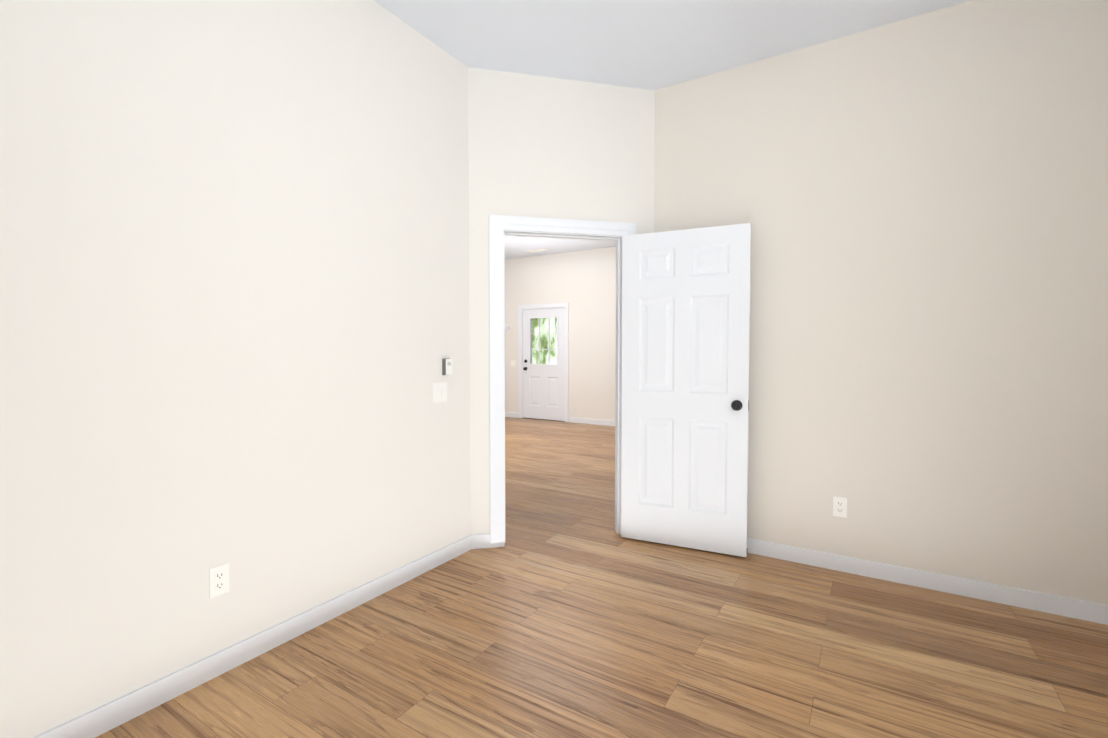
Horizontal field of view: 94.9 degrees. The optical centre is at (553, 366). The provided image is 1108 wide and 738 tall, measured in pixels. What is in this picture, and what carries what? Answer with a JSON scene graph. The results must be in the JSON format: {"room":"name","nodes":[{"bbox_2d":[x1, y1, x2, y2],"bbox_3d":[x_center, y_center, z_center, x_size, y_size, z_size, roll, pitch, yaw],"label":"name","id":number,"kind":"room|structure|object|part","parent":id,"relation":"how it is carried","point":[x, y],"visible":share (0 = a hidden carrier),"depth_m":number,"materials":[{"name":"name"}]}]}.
{"room":"bedroom","nodes":[
{"label":"bedroom","id":0,"kind":"room"},
{"bbox_2d":[0,0,470,737],"bbox_3d":[-1.397,-0.307,1.961,0.120,3.050,3.160,1,2,32],"label":"wall","id":1,"kind":"structure","parent":0,"point":[234,282],"depth_m":1.97,"materials":[{"name":"white paint"}]},
{"bbox_2d":[209,563,228,597],"bbox_3d":[-1.319,0.844,2.004,0.007,0.115,0.070,1,2,32],"label":"electrical outlet","id":2,"kind":"object","parent":1,"relation":"attached to","point":[218,580],"visible":1,"depth_m":2.00,"materials":[{"name":"white plastic"}]},
{"bbox_2d":[33,535,471,737],"bbox_3d":[-1.355,1.174,1.954,0.012,0.089,3.110,1,2,32],"label":"baseboard","id":3,"kind":"structure","parent":1,"relation":"attached to","point":[98,721],"depth_m":2.05,"materials":[{"name":"white wood"}]},
{"bbox_2d":[432,382,446,402],"bbox_3d":[-0.675,0.154,3.013,0.010,0.116,0.116,1,2,32],"label":"light switch","id":4,"kind":"object","parent":1,"relation":"attached to","point":[439,392],"visible":1,"depth_m":3.00,"materials":[{"name":"white plastic"}]},
{"bbox_2d":[442,358,451,374],"bbox_3d":[-0.639,0.002,3.049,0.028,0.100,0.060,1,2,32],"label":"thermostat","id":5,"kind":"object","parent":1,"relation":"attached to","point":[446,366],"visible":0.94,"depth_m":3.03,"materials":[{"name":"white plastic"}]},
{"bbox_2d":[504,235,615,258],"bbox_3d":[-0.447,-1.888,4.411,9.150,0.050,8.410,1,2,32],"label":"ceiling","id":6,"kind":"structure","parent":0,"point":[517,246],"depth_m":8.37,"materials":[{"name":"white paint"}]},
{"bbox_2d":[527,248,548,252],"bbox_3d":[-0.286,-2.000,8.781,0.360,0.012,0.180,1,2,32],"label":"ceiling vent","id":7,"kind":"object","parent":6,"relation":"in","point":[537,250],"visible":1,"depth_m":8.74,"materials":[{"name":"white metal"}]},
{"bbox_2d":[505,246,615,421],"bbox_3d":[1.804,-0.508,8.099,9.420,3.050,0.150,1,2,32],"label":"wall","id":8,"kind":"structure","parent":0,"point":[582,283],"depth_m":8.86,"materials":[{"name":"white paint"}]},
{"bbox_2d":[505,412,517,417],"bbox_3d":[-0.884,0.920,9.726,0.465,0.089,0.012,1,2,32],"label":"baseboard","id":9,"kind":"structure","parent":8,"relation":"attached to","point":[507,414],"depth_m":9.67,"materials":[{"name":"white wood"}]},
{"bbox_2d":[511,360,515,365],"bbox_3d":[-0.776,-0.063,9.627,0.116,0.116,0.010,1,2,32],"label":"light switch","id":10,"kind":"object","parent":8,"relation":"attached to","point":[513,362],"visible":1,"depth_m":9.62,"materials":[{"name":"white plastic"}]},
{"bbox_2d":[523,307,564,420],"bbox_3d":[-0.181,-0.047,9.303,0.914,2.030,0.045,1,2,32],"label":"door leaf","id":11,"kind":"structure","parent":8,"relation":"in","point":[543,392],"depth_m":9.28,"materials":[{"name":"white wood"}]},
{"bbox_2d":[523,315,558,369],"bbox_3d":[-0.238,-0.422,9.294,0.750,1.005,0.117,1,2,32],"label":"window","id":12,"kind":"structure","parent":11,"relation":"attached to","point":[531,318],"depth_m":9.28,"materials":[{"name":"white"}]},
{"bbox_3d":[-0.180,-0.462,9.289,0.623,0.898,0.006,1,2,32],"label":"glass panel","id":13,"kind":"part","parent":12,"relation":"part of","materials":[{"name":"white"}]},
{"bbox_2d":[519,303,568,421],"bbox_3d":[-0.155,-0.079,9.342,1.077,2.111,0.196,1,2,32],"label":"door frame","id":14,"kind":"structure","parent":8,"relation":"attached to","point":[565,305],"depth_m":9.19,"materials":[{"name":"white wood"}]},
{"bbox_2d":[570,417,614,425],"bbox_3d":[1.188,0.962,8.435,2.130,0.089,0.012,1,2,32],"label":"baseboard","id":15,"kind":"structure","parent":8,"relation":"attached to","point":[584,420],"depth_m":8.75,"materials":[{"name":"white wood"}]},
{"bbox_2d":[468,67,654,534],"bbox_3d":[0.062,-0.355,3.428,1.258,3.050,0.120,0,2,-13],"label":"wall","id":16,"kind":"structure","parent":0,"point":[548,147],"depth_m":3.29,"materials":[{"name":"white paint"}]},
{"bbox_2d":[471,534,489,548],"bbox_3d":[0.077,1.127,3.412,1.258,0.089,0.012,0,2,-13],"label":"baseboard","id":17,"kind":"structure","parent":16,"relation":"attached to","point":[479,541],"depth_m":3.28,"materials":[{"name":"white wood"}]},
{"bbox_2d":[489,214,635,547],"bbox_3d":[0.058,0.100,3.433,0.994,2.139,0.138,0,2,-13],"label":"door frame","id":18,"kind":"structure","parent":16,"relation":"attached to","point":[498,224],"depth_m":3.29,"materials":[{"name":"white wood"}]},
{"bbox_2d":[621,223,750,556],"bbox_3d":[0.825,0.148,3.265,0.800,2.030,0.035,1,2,25],"label":"door leaf","id":19,"kind":"structure","parent":16,"relation":"in","point":[685,366],"depth_m":3.24,"materials":[{"name":"white wood"}]},
{"bbox_2d":[731,400,748,410],"bbox_3d":[1.142,0.238,3.117,0.100,0.066,0.162,1,2,25],"label":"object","id":20,"kind":"structure","parent":19,"relation":"attached to","point":[736,405],"depth_m":3.06,"materials":[{"name":"black metal"}]},
{"bbox_2d":[95,417,1107,737],"bbox_3d":[-0.451,1.185,4.532,9.420,0.100,8.680,1,2,32],"label":"floor","id":21,"kind":"structure","parent":0,"point":[565,611],"depth_m":2.14,"materials":[{"name":"brown wood"}]},
{"bbox_2d":[373,0,971,89],"bbox_3d":[-0.451,-1.964,4.429,9.420,0.100,8.680,1,2,32],"label":"ceiling","id":22,"kind":"structure","parent":0,"point":[651,44],"depth_m":2.81,"materials":[{"name":"white paint"}]},
{"bbox_2d":[654,0,1107,604],"bbox_3d":[2.019,-0.333,2.754,3.160,3.050,0.120,1,2,32],"label":"wall","id":23,"kind":"structure","parent":0,"point":[918,204],"depth_m":2.70,"materials":[{"name":"beige paint"}]},
{"bbox_2d":[833,496,846,517],"bbox_3d":[1.657,0.813,2.942,0.070,0.115,0.007,1,2,32],"label":"electrical outlet","id":24,"kind":"object","parent":23,"relation":"attached to","point":[839,506],"visible":1,"depth_m":2.94,"materials":[{"name":"white plastic"}]},
{"bbox_2d":[747,538,1107,624],"bbox_3d":[2.005,1.149,2.733,3.110,0.089,0.012,1,2,32],"label":"baseboard","id":25,"kind":"structure","parent":23,"relation":"attached to","point":[1061,606],"depth_m":2.70,"materials":[{"name":"white wood"}]},
{"label":"outside","id":26,"kind":"structure","parent":0,"visible":0},
{"bbox_2d":[532,318,556,363],"bbox_3d":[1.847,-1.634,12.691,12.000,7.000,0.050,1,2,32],"label":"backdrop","id":27,"kind":"structure","parent":26,"point":[542,341],"depth_m":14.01,"materials":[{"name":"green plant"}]}
]}

